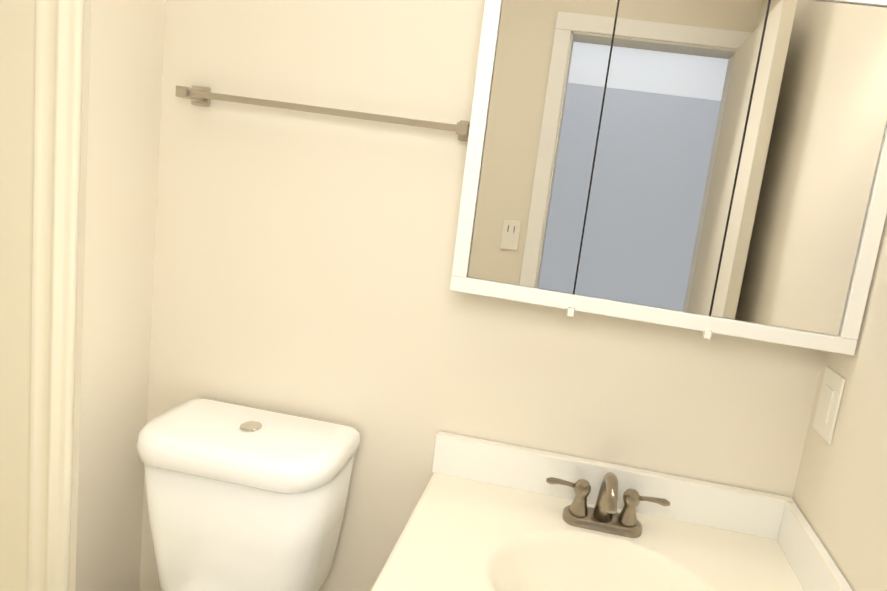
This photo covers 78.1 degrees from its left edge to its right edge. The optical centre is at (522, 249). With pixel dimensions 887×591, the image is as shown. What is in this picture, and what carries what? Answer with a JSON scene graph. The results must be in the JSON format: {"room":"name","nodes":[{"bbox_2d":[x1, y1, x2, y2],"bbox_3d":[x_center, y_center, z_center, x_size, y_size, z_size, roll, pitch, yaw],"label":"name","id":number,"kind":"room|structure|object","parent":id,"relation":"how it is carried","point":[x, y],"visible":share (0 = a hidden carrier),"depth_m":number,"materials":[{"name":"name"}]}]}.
{"room":"bathroom","nodes":[
{"label":"bathroom","id":0,"kind":"room"},
{"bbox_2d":[69,0,165,590],"bbox_3d":[-1.326,-0.104,1.277,0.945,2.440,0.300,9,8,6],"label":"wall","id":1,"kind":"structure","parent":0,"point":[123,55],"depth_m":1.17,"materials":[{"name":"beige paint"}]},
{"bbox_2d":[139,0,824,590],"bbox_3d":[-0.049,0.079,1.241,1.630,2.440,0.120,9,8,6],"label":"wall","id":2,"kind":"structure","parent":0,"point":[303,264],"depth_m":1.20,"materials":[{"name":"beige paint"}]},
{"bbox_2d":[175,85,469,141],"bbox_3d":[-0.420,-0.292,1.145,0.654,0.042,0.065,9,8,6],"label":"towel rail","id":3,"kind":"object","parent":2,"relation":"attached to","point":[199,95],"visible":0.81,"depth_m":1.12,"materials":[{"name":"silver metal"}]},
{"bbox_2d":[450,0,886,355],"bbox_3d":[0.282,-0.179,1.044,0.766,0.658,0.126,9,8,6],"label":"upper cabinet","id":4,"kind":"object","parent":2,"relation":"attached to","point":[708,167],"visible":1,"depth_m":0.99,"materials":[{"name":"white"}]},
{"bbox_2d":[793,214,886,590],"bbox_3d":[0.607,0.282,0.423,0.120,2.440,1.390,9,8,6],"label":"wall","id":5,"kind":"structure","parent":0,"point":[840,495],"depth_m":0.95,"materials":[{"name":"beige paint"}]},
{"bbox_2d":[813,366,844,443],"bbox_3d":[0.600,0.305,1.064,0.008,0.131,0.074,9,8,6],"label":"switch plate","id":6,"kind":"object","parent":5,"relation":"attached to","point":[829,400],"visible":1,"depth_m":1.05,"materials":[{"name":"white plastic"}]},
{"bbox_3d":[-0.522,1.460,-0.058,3.255,0.050,3.120,9,8,6],"label":"floor","id":7,"kind":"structure","parent":0,"visible":0},
{"bbox_2d":[0,0,83,590],"bbox_3d":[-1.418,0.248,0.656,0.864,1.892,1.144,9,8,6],"label":"door frame","id":8,"kind":"structure","parent":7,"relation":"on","point":[41,55],"depth_m":1.10,"materials":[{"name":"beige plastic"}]},
{"bbox_2d":[136,397,360,590],"bbox_3d":[-0.674,0.833,0.963,0.430,0.864,0.725,9,8,6],"label":"toilet","id":9,"kind":"object","parent":7,"relation":"on","point":[243,498],"visible":1,"depth_m":1.11,"materials":[{"name":"white ceramic"}]},
{"bbox_2d":[370,431,852,590],"bbox_3d":[0.105,0.911,0.997,0.785,0.914,0.521,9,8,6],"label":"bathroom vanity","id":10,"kind":"object","parent":7,"relation":"on","point":[487,515],"visible":1,"depth_m":1.09,"materials":[{"name":"white"}]}
]}

